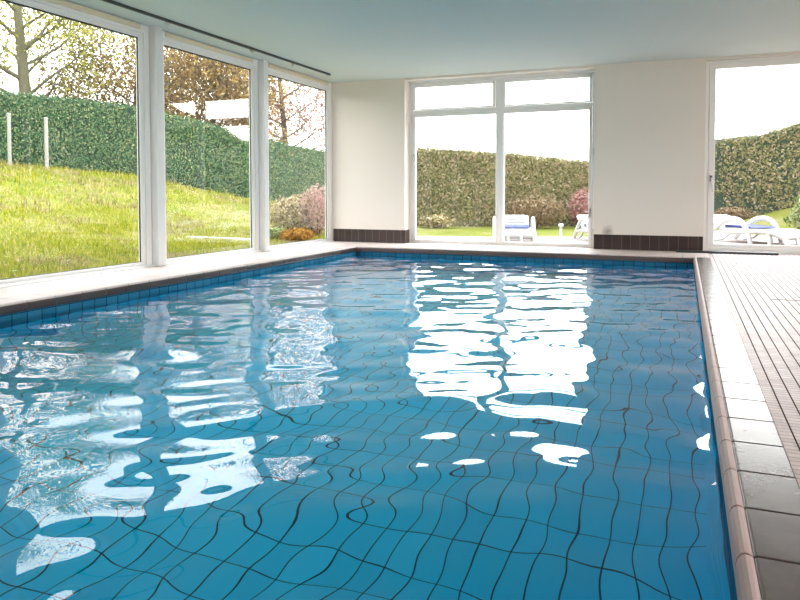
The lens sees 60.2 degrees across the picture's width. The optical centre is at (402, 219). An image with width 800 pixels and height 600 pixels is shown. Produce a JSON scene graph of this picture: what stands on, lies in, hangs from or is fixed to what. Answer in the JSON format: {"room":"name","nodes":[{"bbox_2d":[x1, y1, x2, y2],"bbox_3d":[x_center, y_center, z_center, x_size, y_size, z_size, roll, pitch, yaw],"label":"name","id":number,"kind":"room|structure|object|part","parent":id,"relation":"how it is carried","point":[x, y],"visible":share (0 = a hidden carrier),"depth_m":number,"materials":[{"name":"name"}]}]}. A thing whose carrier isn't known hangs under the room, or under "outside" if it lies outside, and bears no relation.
{"room":"indoor swimming pool","nodes":[
{"label":"indoor swimming pool","id":0,"kind":"room"},
{"bbox_2d":[0,241,799,297],"bbox_3d":[1.216,0.579,5.378,8.895,0.001,9.590,1,2,22],"label":"ledge","id":1,"kind":"object","parent":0,"point":[97,278],"visible":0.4,"depth_m":8.30,"materials":[{"name":"stone"}]},
{"bbox_2d":[65,0,799,82],"bbox_3d":[0.799,-2.093,4.335,9.455,0.300,12.240,1,2,22],"label":"ceiling","id":2,"kind":"structure","parent":0,"point":[348,40],"depth_m":7.45,"materials":[{"name":"paint"}]},
{"bbox_2d":[101,0,330,77],"bbox_3d":[-2.531,-2.005,6.768,0.064,0.062,7.600,1,2,22],"label":"rail","id":3,"kind":"object","parent":2,"relation":"attached to","point":[167,21],"visible":1,"depth_m":7.60,"materials":[{"name":"grey metal"}]},
{"bbox_2d":[331,51,799,254],"bbox_3d":[3.109,-0.722,9.628,9.135,2.860,0.300,1,2,22],"label":"wall","id":4,"kind":"structure","parent":0,"point":[649,133],"depth_m":9.53,"materials":[{"name":"paint"}]},
{"bbox_2d":[333,229,408,242],"bbox_3d":[-0.506,0.253,11.067,1.261,0.205,0.182,1,2,22],"label":"baseboard","id":5,"kind":"structure","parent":4,"relation":"attached to","point":[345,235],"depth_m":10.96,"materials":[{"name":"brown tile"}]},
{"bbox_2d":[409,69,594,247],"bbox_3d":[1.439,-0.884,10.360,2.844,2.530,0.137,1,2,22],"label":"window","id":6,"kind":"structure","parent":4,"relation":"in","point":[499,107],"depth_m":10.34,"materials":[{"name":"white plastic"}]},
{"bbox_3d":[0.790,-1.907,10.603,1.320,0.396,0.062,1,2,22],"label":"light sash","id":7,"kind":"part","parent":6,"relation":"part of","materials":[{"name":"glass"}]},
{"bbox_3d":[0.804,-0.654,10.647,1.350,1.984,0.062,1,2,22],"label":"sash","id":8,"kind":"part","parent":6,"relation":"part of","materials":[{"name":"clear glass"}]},
{"bbox_3d":[2.108,-0.634,10.115,1.306,1.984,0.062,1,2,22],"label":"sash","id":9,"kind":"part","parent":6,"relation":"part of","materials":[{"name":"clear glass"}]},
{"bbox_3d":[2.121,-1.887,10.060,1.276,0.396,0.062,1,2,22],"label":"light sash","id":10,"kind":"part","parent":6,"relation":"part of","materials":[{"name":"glass"}]},
{"bbox_2d":[594,234,702,250],"bbox_3d":[3.333,0.315,9.409,1.405,0.205,0.012,1,2,22],"label":"baseboard","id":11,"kind":"structure","parent":4,"relation":"attached to","point":[601,241],"depth_m":9.40,"materials":[{"name":"brown tile"}]},
{"bbox_2d":[703,55,799,253],"bbox_3d":[5.349,-0.820,8.654,2.854,2.530,0.142,1,2,22],"label":"door","id":12,"kind":"structure","parent":4,"relation":"in","point":[711,66],"depth_m":9.13,"materials":[{"name":"white plastic"}]},
{"bbox_2d":[708,253,799,487],"bbox_3d":[0.790,0.681,4.286,8.855,0.120,11.440,1,2,22],"label":"floor","id":13,"kind":"structure","parent":0,"point":[768,328],"depth_m":4.16,"materials":[{"name":"tile"}]},
{"bbox_2d":[0,251,737,599],"bbox_3d":[-0.166,1.329,5.383,4.573,1.440,8.508,1,2,22],"label":"basin","id":14,"kind":"object","parent":13,"relation":"in","point":[29,313],"visible":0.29,"depth_m":7.14,"materials":[{"name":"tile"}]},
{"bbox_2d":[0,246,356,314],"bbox_3d":[-2.424,0.582,6.276,0.313,0.077,8.500,1,2,22],"label":"pool coping","id":15,"kind":"object","parent":14,"relation":"on","point":[17,303],"visible":1,"depth_m":6.28,"materials":[{"name":"stone"}]},
{"bbox_2d":[0,254,734,599],"bbox_3d":[-0.166,0.701,5.358,4.572,0.032,8.507,1,2,22],"label":"pool water","id":16,"kind":"object","parent":14,"relation":"in","point":[354,427],"visible":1,"depth_m":2.55,"materials":[{"name":"blue liquid"}]},
{"bbox_2d":[340,244,709,262],"bbox_3d":[1.438,0.454,9.455,5.061,0.077,0.310,1,2,22],"label":"pool coping","id":17,"kind":"object","parent":14,"relation":"on","point":[364,248],"visible":0.92,"depth_m":9.22,"materials":[{"name":"stone"}]},
{"bbox_2d":[693,257,799,599],"bbox_3d":[2.032,0.650,4.459,0.183,0.077,8.500,1,2,22],"label":"pool coping","id":18,"kind":"object","parent":14,"relation":"on","point":[761,489],"visible":1,"depth_m":1.98,"materials":[{"name":"brown tile"}]},
{"bbox_2d":[676,250,778,254],"bbox_3d":[4.179,0.421,8.912,1.200,0.032,0.080,1,2,22],"label":"floor strip","id":19,"kind":"object","parent":13,"relation":"on","point":[682,251],"visible":1,"depth_m":8.87,"materials":[{"name":"grey rubber"}]},
{"bbox_3d":[-3.299,-0.427,6.074,0.300,3.160,11.740,1,2,22],"label":"wall","id":20,"kind":"structure","parent":0,"visible":0},
{"bbox_2d":[0,0,154,287],"bbox_3d":[-3.077,-0.744,6.501,0.100,2.560,1.920,1,2,22],"label":"window","id":21,"kind":"structure","parent":20,"relation":"in","point":[68,10],"depth_m":7.23,"materials":[{"name":"white plastic"}]},
{"bbox_3d":[-3.045,0.524,6.538,0.032,0.022,1.920,1,2,22],"label":"sill","id":22,"kind":"part","parent":21,"relation":"part of","materials":[{"name":"white plastic"}]},
{"bbox_2d":[148,26,165,265],"bbox_3d":[-2.666,-0.781,7.429,0.160,2.560,0.110,1,2,22],"label":"post","id":23,"kind":"object","parent":20,"relation":"attached to","point":[155,32],"visible":0.76,"depth_m":7.38,"materials":[{"name":"white"}]},
{"bbox_2d":[163,31,260,264],"bbox_3d":[-2.310,-0.819,8.379,0.100,2.560,1.920,1,2,22],"label":"window","id":24,"kind":"structure","parent":20,"relation":"in","point":[170,40],"depth_m":8.97,"materials":[{"name":"white plastic"}]},
{"bbox_3d":[-2.278,0.450,8.416,0.032,0.022,1.920,1,2,22],"label":"sill","id":25,"kind":"part","parent":24,"relation":"part of","materials":[{"name":"white plastic"}]},
{"bbox_2d":[258,60,269,250],"bbox_3d":[-1.899,-0.856,9.307,0.160,2.560,0.110,1,2,22],"label":"post","id":26,"kind":"object","parent":20,"relation":"attached to","point":[263,112],"visible":0.65,"depth_m":9.25,"materials":[{"name":"white metal"}]},
{"bbox_2d":[268,64,332,249],"bbox_3d":[-1.534,-0.894,10.280,0.100,2.560,1.970,1,2,22],"label":"window","id":27,"kind":"structure","parent":20,"relation":"in","point":[273,71],"depth_m":11.04,"materials":[{"name":"white plastic"}]},
{"bbox_3d":[-1.501,0.374,10.317,0.032,0.022,1.970,1,2,22],"label":"sill","id":28,"kind":"part","parent":27,"relation":"part of","materials":[{"name":"white stone"}]},
{"label":"outside","id":29,"kind":"structure","parent":0,"visible":0},
{"bbox_2d":[0,162,797,276],"bbox_3d":[-3.037,-1.315,17.530,50.000,3.464,38.000,1,2,22],"label":"lawn","id":30,"kind":"structure","parent":29,"point":[567,231],"depth_m":14.75,"materials":[{"name":"green plant"}]},
{"bbox_2d":[6,113,11,165],"bbox_3d":[-9.773,-1.904,17.145,0.116,1.500,0.110,1,2,22],"label":"post","id":31,"kind":"object","parent":30,"relation":"on","point":[7,114],"visible":0.84,"depth_m":17.11,"materials":[{"name":"grey paint"}]},
{"bbox_2d":[43,117,48,168],"bbox_3d":[-8.896,-1.812,17.234,0.116,1.500,0.110,1,2,22],"label":"post","id":32,"kind":"object","parent":30,"relation":"on","point":[44,118],"visible":0.84,"depth_m":17.20,"materials":[{"name":"grey paint"}]},
{"bbox_2d":[0,0,135,103],"bbox_3d":[-11.188,-6.133,20.713,7.456,9.263,8.539,-1,2,-20],"label":"tree","id":33,"kind":"object","parent":30,"relation":"on","point":[21,54],"visible":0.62,"depth_m":20.16,"materials":[{"name":"green plant"}]},
{"bbox_2d":[12,26,224,123],"bbox_3d":[-8.964,-4.184,22.109,5.845,6.433,5.177,1,2,18],"label":"autumn tree","id":34,"kind":"object","parent":30,"relation":"on","point":[115,93],"visible":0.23,"depth_m":21.64,"materials":[{"name":"brown plant"}]},
{"bbox_2d":[0,89,324,201],"bbox_3d":[-8.373,-1.992,19.945,23.921,3.893,4.418,-1,2,-23],"label":"clipped hedge","id":35,"kind":"object","parent":30,"relation":"on","point":[82,134],"visible":0.59,"depth_m":18.21,"materials":[{"name":"green plant"}]},
{"bbox_2d":[96,39,301,163],"bbox_3d":[-5.960,-3.870,21.565,6.741,6.784,6.232,0,2,8],"label":"autumn tree","id":36,"kind":"object","parent":30,"relation":"on","point":[211,74],"visible":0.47,"depth_m":20.25,"materials":[{"name":"brown plant"}]},
{"bbox_2d":[0,159,420,278],"bbox_3d":[-7.475,-0.673,13.959,13.182,2.018,14.076,1,2,22],"label":"grass blades","id":37,"kind":"object","parent":30,"relation":"on","point":[182,247],"visible":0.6,"depth_m":11.83,"materials":[{"name":"green plant"}]},
{"bbox_2d":[186,236,249,240],"bbox_3d":[-3.069,0.334,11.911,1.296,0.121,0.124,0,2,-4],"label":"edging","id":38,"kind":"object","parent":30,"relation":"on","point":[239,239],"visible":0.42,"depth_m":11.89,"materials":[{"name":"stone"}]},
{"bbox_2d":[169,57,324,150],"bbox_3d":[-4.700,-4.927,25.951,9.278,8.146,7.460,0,2,-1],"label":"tree","id":39,"kind":"object","parent":30,"relation":"on","point":[283,115],"visible":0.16,"depth_m":25.79,"materials":[{"name":"brown plant"}]},
{"bbox_2d":[269,226,286,238],"bbox_3d":[-2.349,0.264,12.394,0.650,0.293,0.529,1,2,22],"label":"shrub","id":40,"kind":"object","parent":30,"relation":"on","point":[274,231],"visible":0.47,"depth_m":12.25,"materials":[{"name":"green plant"}]},
{"bbox_2d":[269,193,322,230],"bbox_3d":[-2.045,-0.082,13.237,1.218,0.890,1.081,1,2,22],"label":"dry shrub","id":41,"kind":"object","parent":30,"relation":"on","point":[284,218],"visible":0.73,"depth_m":12.95,"materials":[{"name":"brown plant"}]},
{"bbox_2d":[280,227,315,241],"bbox_3d":[-1.817,0.284,11.961,0.682,0.318,0.515,1,2,22],"label":"shrub","id":42,"kind":"object","parent":30,"relation":"on","point":[298,234],"visible":0.96,"depth_m":11.83,"materials":[{"name":"brown plant"}]},
{"bbox_2d":[300,181,324,235],"bbox_3d":[-1.603,-0.162,13.050,0.693,1.151,0.770,1,2,22],"label":"shrub","id":43,"kind":"object","parent":30,"relation":"on","point":[320,204],"visible":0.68,"depth_m":12.87,"materials":[{"name":"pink plant"}]},
{"bbox_2d":[418,213,456,228],"bbox_3d":[0.862,0.048,16.780,1.047,0.434,0.669,1,2,22],"label":"flowering shrub","id":44,"kind":"object","parent":30,"relation":"on","point":[439,221],"visible":0.98,"depth_m":16.65,"materials":[{"name":"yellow plant"}]},
{"bbox_2d":[417,147,588,226],"bbox_3d":[2.094,-0.794,17.767,7.685,2.269,1.170,0,2,-2],"label":"hedge","id":45,"kind":"object","parent":30,"relation":"on","point":[460,184],"visible":0.5,"depth_m":17.35,"materials":[{"name":"green plant"}]},
{"bbox_2d":[505,194,572,228],"bbox_3d":[3.192,-0.179,16.700,1.847,0.884,0.679,1,2,22],"label":"shrub","id":46,"kind":"object","parent":30,"relation":"on","point":[542,212],"visible":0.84,"depth_m":16.58,"materials":[{"name":"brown plant"}]},
{"bbox_2d":[567,186,587,225],"bbox_3d":[4.323,-0.282,16.672,0.626,1.086,0.687,-2,3,-41],"label":"shrub","id":47,"kind":"object","parent":30,"relation":"on","point":[581,202],"visible":0.57,"depth_m":16.55,"materials":[{"name":"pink plant"}]},
{"bbox_2d":[714,206,755,219],"bbox_3d":[7.998,-0.113,16.640,0.986,0.459,0.552,1,2,22],"label":"shrub","id":48,"kind":"object","parent":30,"relation":"on","point":[739,213],"visible":0.69,"depth_m":16.52,"materials":[{"name":"brown plant"}]},
{"bbox_2d":[714,119,799,220],"bbox_3d":[12.236,-3.130,12.902,2.750,7.289,15.544,-2,3,-41],"label":"hedge","id":49,"kind":"object","parent":30,"relation":"on","point":[760,174],"visible":0.61,"depth_m":16.66,"materials":[{"name":"green plant"}]},
{"bbox_2d":[783,195,799,229],"bbox_3d":[7.455,-0.088,12.209,1.237,0.984,1.174,1,2,22],"label":"leafy shrub","id":50,"kind":"object","parent":30,"relation":"on","point":[794,219],"visible":0.91,"depth_m":12.25,"materials":[{"name":"green plant"}]},
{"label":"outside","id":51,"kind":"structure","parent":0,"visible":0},
{"bbox_2d":[417,233,795,244],"bbox_3d":[4.029,0.417,12.411,9.400,0.165,5.459,1,2,22],"label":"terrace","id":52,"kind":"object","parent":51,"point":[760,239],"visible":0.14,"depth_m":12.11,"materials":[{"name":"white stone"}]},
{"bbox_2d":[492,215,536,241],"bbox_3d":[1.875,0.163,11.611,0.711,0.442,1.663,0,2,8],"label":"sun lounger","id":53,"kind":"object","parent":52,"relation":"on","point":[510,233],"visible":0.71,"depth_m":11.27,"materials":[{"name":"white plastic"}]},
{"bbox_2d":[505,224,528,227],"bbox_3d":[1.893,0.112,11.736,0.510,0.050,0.537,0,2,8],"label":"cushion","id":54,"kind":"object","parent":53,"relation":"on","point":[506,225],"visible":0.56,"depth_m":11.55,"materials":[{"name":"blue fabric"}]},
{"bbox_3d":[1.966,0.040,12.239,0.544,0.241,0.386,0,2,8],"label":"backrest","id":55,"kind":"part","parent":53,"relation":"part of","materials":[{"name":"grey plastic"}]},
{"bbox_3d":[1.859,0.214,11.502,0.590,0.144,1.180,0,2,8],"label":"seat","id":56,"kind":"part","parent":53,"relation":"part of","materials":[{"name":"grey plastic"}]},
{"bbox_3d":[1.766,0.308,10.864,0.620,0.193,0.143,0,2,8],"label":"rail","id":57,"kind":"part","parent":53,"relation":"part of","materials":[{"name":"grey plastic"}]},
{"bbox_3d":[2.110,0.277,11.110,0.075,0.253,0.730,0,2,8],"label":"foot rail","id":58,"kind":"part","parent":53,"relation":"part of","materials":[{"name":"grey plastic"}]},
{"bbox_2d":[558,224,563,237],"bbox_3d":[2.873,0.200,12.507,0.110,0.262,0.107,1,2,22],"label":"path light","id":59,"kind":"object","parent":52,"relation":"on","point":[559,225],"visible":0.98,"depth_m":12.48,"materials":[{"name":"white plastic"}]},
{"bbox_2d":[573,215,587,238],"bbox_3d":[3.456,0.158,11.707,0.710,0.442,1.663,0,2,-3],"label":"sun lounger","id":60,"kind":"object","parent":52,"relation":"on","point":[582,219],"visible":0.23,"depth_m":12.08,"materials":[{"name":"white plastic"}]},
{"bbox_2d":[713,214,799,245],"bbox_3d":[5.824,0.166,11.318,0.746,0.455,1.746,-1,2,-22],"label":"sun lounger","id":61,"kind":"object","parent":52,"relation":"on","point":[783,234],"visible":0.83,"depth_m":11.24,"materials":[{"name":"white plastic"}]},
{"bbox_2d":[725,224,775,227],"bbox_3d":[5.774,0.114,11.440,0.536,0.051,0.564,-1,2,-22],"label":"cushion","id":62,"kind":"object","parent":61,"relation":"on","point":[733,225],"visible":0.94,"depth_m":11.39,"materials":[{"name":"blue fabric"}]},
{"bbox_3d":[5.868,0.218,11.210,0.620,0.149,1.239,-1,2,-22],"label":"seat","id":63,"kind":"part","parent":61,"relation":"part of","materials":[{"name":"grey plastic"}]},
{"bbox_3d":[5.709,0.285,10.749,0.079,0.260,0.767,-1,2,-22],"label":"foot rail","id":64,"kind":"part","parent":61,"relation":"part of","materials":[{"name":"grey plastic"}]},
{"bbox_3d":[5.713,0.304,10.739,0.083,0.205,0.117,-1,2,-22],"label":"leg","id":65,"kind":"part","parent":61,"relation":"part of","materials":[{"name":"grey plastic"}]},
{"bbox_3d":[6.304,0.276,10.986,0.079,0.260,0.767,-1,2,-22],"label":"foot rail","id":66,"kind":"part","parent":61,"relation":"part of","materials":[{"name":"grey plastic"}]},
{"bbox_3d":[6.121,0.314,10.582,0.651,0.199,0.150,-1,2,-22],"label":"rail","id":67,"kind":"part","parent":61,"relation":"part of","materials":[{"name":"grey plastic"}]}
]}

